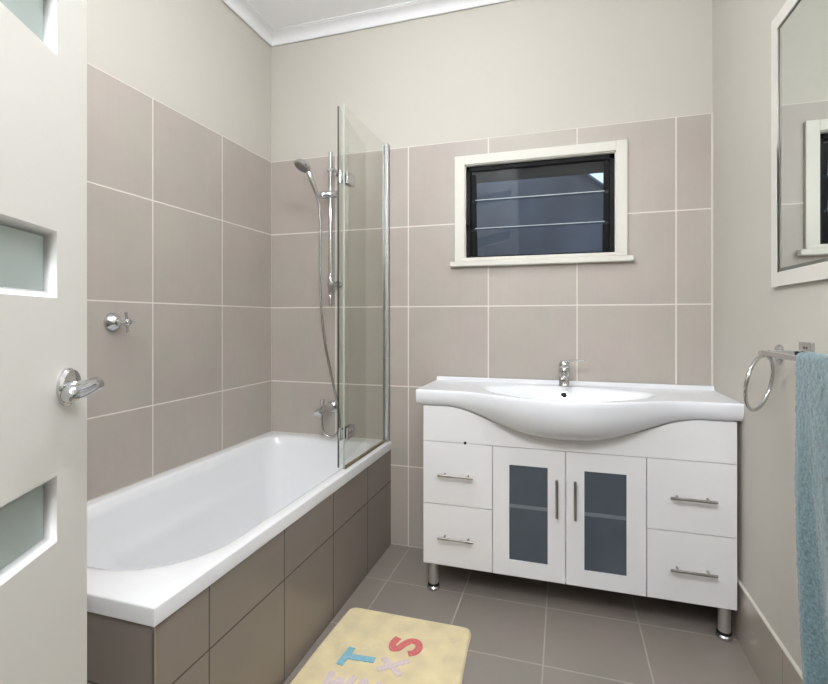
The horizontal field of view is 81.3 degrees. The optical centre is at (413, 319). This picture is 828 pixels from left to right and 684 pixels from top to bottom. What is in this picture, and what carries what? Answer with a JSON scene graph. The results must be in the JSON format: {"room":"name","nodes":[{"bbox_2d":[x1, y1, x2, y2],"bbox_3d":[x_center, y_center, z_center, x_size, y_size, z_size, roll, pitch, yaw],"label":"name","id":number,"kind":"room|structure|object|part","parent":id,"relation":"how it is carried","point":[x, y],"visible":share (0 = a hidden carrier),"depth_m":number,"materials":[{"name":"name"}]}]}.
{"room":"bathroom","nodes":[
{"label":"bathroom","id":0,"kind":"room"},
{"bbox_2d":[87,0,270,500],"bbox_3d":[-1.183,-0.208,1.524,0.100,2.683,2.620,0,0,17],"label":"wall","id":1,"kind":"structure","parent":0,"point":[179,91],"depth_m":1.98,"materials":[{"name":"beige tile"}]},
{"bbox_2d":[104,312,135,332],"bbox_3d":[-1.033,0.009,1.699,0.081,0.074,0.074,0,0,17],"label":"tap","id":2,"kind":"object","parent":1,"relation":"attached to","point":[113,322],"visible":1,"depth_m":1.69,"materials":[{"name":"silver metal"}]},
{"bbox_3d":[-1.006,0.009,1.691,0.024,0.074,0.074,0,0,17],"label":"cross handle","id":3,"kind":"part","parent":2,"relation":"part of","materials":[{"name":"silver metal"}]},
{"bbox_2d":[222,0,274,45],"bbox_3d":[-1.110,-1.524,1.491,0.060,0.051,2.400,0,0,17],"label":"trim","id":4,"kind":"structure","parent":1,"relation":"attached to","point":[243,9],"depth_m":2.44,"materials":[{"name":"white paint"}]},
{"bbox_2d":[246,0,415,28],"bbox_3d":[-0.119,-1.589,1.194,2.328,0.080,2.620,0,0,17],"label":"ceiling","id":5,"kind":"structure","parent":0,"point":[278,13],"depth_m":2.40,"materials":[{"name":"white paint"}]},
{"bbox_2d":[271,0,711,547],"bbox_3d":[0.251,-0.208,2.388,2.328,2.683,0.120,0,0,17],"label":"wall","id":6,"kind":"structure","parent":0,"point":[514,75],"depth_m":2.33,"materials":[{"name":"beige tile"}]},
{"bbox_2d":[314,399,336,416],"bbox_3d":[-0.454,0.445,2.458,0.062,0.087,0.162,0,0,17],"label":"spout","id":7,"kind":"object","parent":6,"relation":"attached to","point":[331,407],"visible":0.99,"depth_m":2.44,"materials":[{"name":"silver metal"}]},
{"bbox_3d":[-0.463,0.424,2.437,0.024,0.044,0.024,0,0,17],"label":"diverter knob","id":8,"kind":"part","parent":7,"relation":"part of","materials":[{"name":"silver metal"}]},
{"bbox_2d":[320,152,342,305],"bbox_3d":[-0.428,-0.465,2.480,0.090,0.787,0.105,0,0,17],"label":"shower rail","id":9,"kind":"object","parent":6,"relation":"attached to","point":[330,194],"visible":0.89,"depth_m":2.46,"materials":[{"name":"silver metal"}]},
{"bbox_2d":[294,159,340,437],"bbox_3d":[-0.487,-0.101,2.421,0.228,1.392,0.091,0,0,-20],"label":"shower","id":10,"kind":"object","parent":9,"relation":"attached to","point":[302,165],"visible":0.94,"depth_m":2.44,"materials":[{"name":"silver metal"}]},
{"bbox_3d":[-0.515,-0.698,2.421,0.089,0.170,0.029,0,0,-29],"label":"shower handle","id":11,"kind":"part","parent":10,"relation":"part of","materials":[{"name":"silver metal"}]},
{"bbox_3d":[-0.428,-0.154,2.473,0.031,0.165,0.031,0,0,17],"label":"rail","id":12,"kind":"part","parent":9,"relation":"part of","materials":[{"name":"silver metal"}]},
{"bbox_3d":[-0.428,-0.500,2.473,0.021,0.717,0.021,0,0,17],"label":"rail","id":13,"kind":"part","parent":9,"relation":"part of","materials":[{"name":"silver metal"}]},
{"bbox_2d":[271,0,511,46],"bbox_3d":[0.224,-1.524,2.302,2.128,0.051,0.060,0,0,17],"label":"trim","id":14,"kind":"structure","parent":6,"relation":"attached to","point":[417,9],"depth_m":2.44,"materials":[{"name":"white paint"}]},
{"bbox_2d":[450,139,633,267],"bbox_3d":[0.577,-0.521,2.250,0.812,0.533,0.119,0,0,17],"label":"window","id":15,"kind":"structure","parent":6,"relation":"in","point":[568,204],"depth_m":2.24,"materials":[{"name":"white"}]},
{"bbox_3d":[0.581,-0.646,2.265,0.618,0.145,0.029,0,0,17],"label":"louvre blade","id":16,"kind":"part","parent":15,"relation":"part of","materials":[{"name":"grey glass"}]},
{"bbox_3d":[0.581,-0.509,2.265,0.618,0.145,0.029,0,0,17],"label":"louvre blade","id":17,"kind":"part","parent":15,"relation":"part of","materials":[{"name":"grey glass"}]},
{"bbox_3d":[0.581,-0.372,2.265,0.618,0.145,0.029,0,0,17],"label":"louvre blade","id":18,"kind":"part","parent":15,"relation":"part of","materials":[{"name":"grey glass"}]},
{"bbox_3d":[0.583,-0.519,2.273,0.666,0.441,0.073,0,0,17],"label":"sash frame","id":19,"kind":"part","parent":15,"relation":"part of","materials":[{"name":"black metal"}]},
{"bbox_3d":[0.565,-0.275,2.210,0.812,0.042,0.034,0,0,17],"label":"sill","id":20,"kind":"part","parent":15,"relation":"part of","materials":[{"name":"white"}]},
{"bbox_2d":[711,112,712,385],"bbox_3d":[1.246,0.134,2.013,0.006,2.000,0.006,0,0,17],"label":"trim","id":21,"kind":"structure","parent":6,"relation":"attached to","point":[712,112],"depth_m":2.01,"materials":[{"name":"grey plastic"}]},
{"bbox_2d":[283,544,760,683],"bbox_3d":[-0.107,1.174,1.232,2.328,0.080,2.540,0,0,17],"label":"floor","id":22,"kind":"structure","parent":0,"point":[523,630],"depth_m":1.79,"materials":[{"name":"tile"}]},
{"bbox_2d":[87,431,390,683],"bbox_3d":[-0.667,0.872,1.835,0.700,0.524,1.480,0,0,17],"label":"bathtub","id":23,"kind":"object","parent":22,"relation":"on","point":[228,565],"visible":0.86,"depth_m":1.62,"materials":[{"name":"white ceramic"}]},
{"bbox_3d":[-0.556,0.894,1.030,0.005,0.480,0.005,0,0,17],"label":"corner trim","id":24,"kind":"part","parent":23,"relation":"part of","materials":[{"name":"silver metal"}]},
{"bbox_2d":[338,104,389,468],"bbox_3d":[-0.257,-0.136,2.218,0.124,1.496,0.504,0,0,17],"label":"screen","id":25,"kind":"object","parent":23,"relation":"on","point":[346,432],"visible":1,"depth_m":2.41,"materials":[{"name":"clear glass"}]},
{"bbox_2d":[290,608,470,683],"bbox_3d":[-0.126,1.125,1.460,0.555,0.015,0.760,0,0,17],"label":"bath mat","id":26,"kind":"object","parent":22,"relation":"on","point":[366,646],"visible":1,"depth_m":1.62,"materials":[{"name":"yellow fabric"}]},
{"bbox_2d":[423,405,736,641],"bbox_3d":[0.629,0.745,1.998,1.137,0.775,0.391,0,0,17],"label":"vanity cabinet","id":27,"kind":"object","parent":22,"relation":"on","point":[651,512],"visible":0.97,"depth_m":1.82,"materials":[{"name":"white wood"}]},
{"bbox_3d":[0.083,1.064,2.036,0.041,0.100,0.041,0,0,17],"label":"leg","id":28,"kind":"part","parent":27,"relation":"part of","materials":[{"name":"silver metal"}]},
{"bbox_3d":[0.169,0.890,1.955,0.147,0.010,0.035,0,0,17],"label":"handle","id":29,"kind":"part","parent":27,"relation":"part of","materials":[{"name":"silver metal"}]},
{"bbox_3d":[0.169,0.634,1.955,0.147,0.010,0.035,0,0,17],"label":"handle","id":30,"kind":"part","parent":27,"relation":"part of","materials":[{"name":"silver metal"}]},
{"bbox_3d":[0.178,0.888,1.980,0.287,0.249,0.018,0,0,17],"label":"drawer","id":31,"kind":"part","parent":27,"relation":"part of","materials":[{"name":"white paint"}]},
{"bbox_3d":[0.178,0.633,1.980,0.287,0.255,0.018,0,0,17],"label":"drawer","id":32,"kind":"part","parent":27,"relation":"part of","materials":[{"name":"white paint"}]},
{"bbox_3d":[0.449,0.762,1.894,0.147,0.376,0.004,0,0,17],"label":"pane","id":33,"kind":"part","parent":27,"relation":"part of","materials":[{"name":"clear glass"}]},
{"bbox_3d":[0.450,0.759,1.896,0.277,0.507,0.018,0,0,17],"label":"door","id":34,"kind":"part","parent":27,"relation":"part of","materials":[{"name":"white paint"}]},
{"bbox_3d":[0.545,0.681,1.838,0.010,0.146,0.035,0,0,17],"label":"handle","id":35,"kind":"part","parent":27,"relation":"part of","materials":[{"name":"silver metal"}]},
{"bbox_3d":[0.608,0.681,1.819,0.010,0.146,0.035,0,0,17],"label":"handle","id":36,"kind":"part","parent":27,"relation":"part of","materials":[{"name":"silver metal"}]},
{"bbox_2d":[416,376,743,440],"bbox_3d":[0.609,0.368,1.952,1.183,0.185,0.499,0,0,17],"label":"washbasin","id":37,"kind":"object","parent":27,"relation":"in","point":[581,410],"visible":1,"depth_m":1.80,"materials":[{"name":"white ceramic"}]},
{"bbox_2d":[558,360,584,386],"bbox_3d":[0.653,0.230,2.082,0.122,0.121,0.112,0,0,-27],"label":"mixer","id":38,"kind":"object","parent":37,"relation":"on","point":[564,370],"visible":1,"depth_m":2.10,"materials":[{"name":"silver metal"}]},
{"bbox_3d":[0.643,0.236,2.064,0.030,0.037,0.112,0,0,17],"label":"spout","id":39,"kind":"part","parent":38,"relation":"part of","materials":[{"name":"silver metal"}]},
{"bbox_3d":[0.689,0.189,2.105,0.114,0.040,0.048,0,0,32],"label":"lever","id":40,"kind":"part","parent":38,"relation":"part of","materials":[{"name":"silver metal"}]},
{"bbox_3d":[0.718,0.762,1.810,0.148,0.376,0.004,0,0,17],"label":"pane","id":41,"kind":"part","parent":27,"relation":"part of","materials":[{"name":"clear glass"}]},
{"bbox_3d":[0.719,0.759,1.812,0.280,0.507,0.018,0,0,17],"label":"door","id":42,"kind":"part","parent":27,"relation":"part of","materials":[{"name":"white paint"}]},
{"bbox_3d":[0.991,0.888,1.728,0.286,0.249,0.018,0,0,17],"label":"drawer","id":43,"kind":"part","parent":27,"relation":"part of","materials":[{"name":"white paint"}]},
{"bbox_3d":[0.991,0.633,1.728,0.286,0.255,0.018,0,0,17],"label":"drawer","id":44,"kind":"part","parent":27,"relation":"part of","materials":[{"name":"white paint"}]},
{"bbox_3d":[0.986,0.890,1.702,0.147,0.010,0.035,0,0,17],"label":"handle","id":45,"kind":"part","parent":27,"relation":"part of","materials":[{"name":"silver metal"}]},
{"bbox_3d":[0.986,0.634,1.702,0.147,0.010,0.035,0,0,17],"label":"handle","id":46,"kind":"part","parent":27,"relation":"part of","materials":[{"name":"silver metal"}]},
{"bbox_3d":[1.106,1.064,1.718,0.041,0.100,0.041,0,0,17],"label":"leg","id":47,"kind":"part","parent":27,"relation":"part of","materials":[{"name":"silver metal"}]},
{"bbox_2d":[712,0,827,671],"bbox_3d":[0.944,-0.208,0.864,0.100,2.683,2.620,0,0,17],"label":"wall","id":48,"kind":"structure","parent":0,"point":[750,316],"depth_m":1.56,"materials":[{"name":"beige paint"}]},
{"bbox_2d":[743,344,783,411],"bbox_3d":[0.995,0.168,1.368,0.171,0.195,0.064,0,0,-28],"label":"towel ring","id":49,"kind":"object","parent":48,"relation":"attached to","point":[779,346],"visible":0.88,"depth_m":1.37,"materials":[{"name":"silver metal"}]},
{"bbox_2d":[731,577,802,683],"bbox_3d":[0.890,1.028,0.870,0.008,0.211,2.400,0,0,17],"label":"baseboard","id":50,"kind":"structure","parent":48,"relation":"attached to","point":[768,657],"depth_m":1.51,"materials":[{"name":"tile"}]},
{"bbox_2d":[761,342,814,361],"bbox_3d":[0.848,0.084,0.883,0.094,0.053,0.812,0,0,17],"label":"towel rail","id":51,"kind":"object","parent":48,"relation":"attached to","point":[790,355],"visible":0.73,"depth_m":1.22,"materials":[{"name":"silver metal"}]},
{"bbox_3d":[0.810,0.088,0.895,0.014,0.013,0.812,0,0,17],"label":"rail","id":52,"kind":"part","parent":51,"relation":"part of","materials":[{"name":"silver metal"}]},
{"bbox_3d":[0.967,0.088,1.258,0.070,0.016,0.018,0,0,17],"label":"arm","id":53,"kind":"part","parent":51,"relation":"part of","materials":[{"name":"silver metal"}]},
{"bbox_3d":[0.999,0.084,1.226,0.010,0.053,0.064,0,0,17],"label":"wall plate","id":54,"kind":"part","parent":51,"relation":"part of","materials":[{"name":"silver metal"}]},
{"bbox_2d":[794,351,827,683],"bbox_3d":[0.778,0.483,0.820,0.057,0.830,0.518,0,0,17],"label":"towel","id":55,"kind":"object","parent":51,"relation":"hanging from","point":[811,372],"visible":1,"depth_m":0.99,"materials":[{"name":"blue fabric"}]},
{"bbox_2d":[771,0,827,287],"bbox_3d":[0.954,-0.487,1.079,0.010,0.786,0.721,0,0,17],"label":"wall mirror","id":56,"kind":"object","parent":48,"relation":"attached to","point":[799,30],"visible":1,"depth_m":1.27,"materials":[{"name":"white mirror"}]},
{"bbox_3d":[-0.493,-0.208,-0.009,2.328,2.683,0.100,0,0,17],"label":"wall","id":57,"kind":"structure","parent":0,"visible":0},
{"bbox_2d":[0,0,103,683],"bbox_3d":[-0.507,0.110,0.412,0.159,2.032,0.780,0,0,-9],"label":"door","id":58,"kind":"structure","parent":57,"relation":"in","point":[45,387],"depth_m":0.68,"materials":[{"name":"white paint"}]},
{"bbox_3d":[-0.503,-0.442,0.428,0.012,0.100,0.574,0,0,-9],"label":"pane","id":59,"kind":"part","parent":58,"relation":"part of","materials":[{"name":"green glass"}]},
{"bbox_3d":[-0.503,-0.082,0.428,0.012,0.099,0.574,0,0,-9],"label":"pane","id":60,"kind":"part","parent":58,"relation":"part of","materials":[{"name":"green glass"}]},
{"bbox_3d":[-0.503,0.280,0.428,0.012,0.098,0.574,0,0,-9],"label":"pane","id":61,"kind":"part","parent":58,"relation":"part of","materials":[{"name":"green glass"}]},
{"bbox_3d":[-0.497,0.103,0.713,0.046,0.030,0.085,0,0,-9],"label":"lever","id":62,"kind":"part","parent":58,"relation":"part of","materials":[{"name":"silver metal"}]}
]}

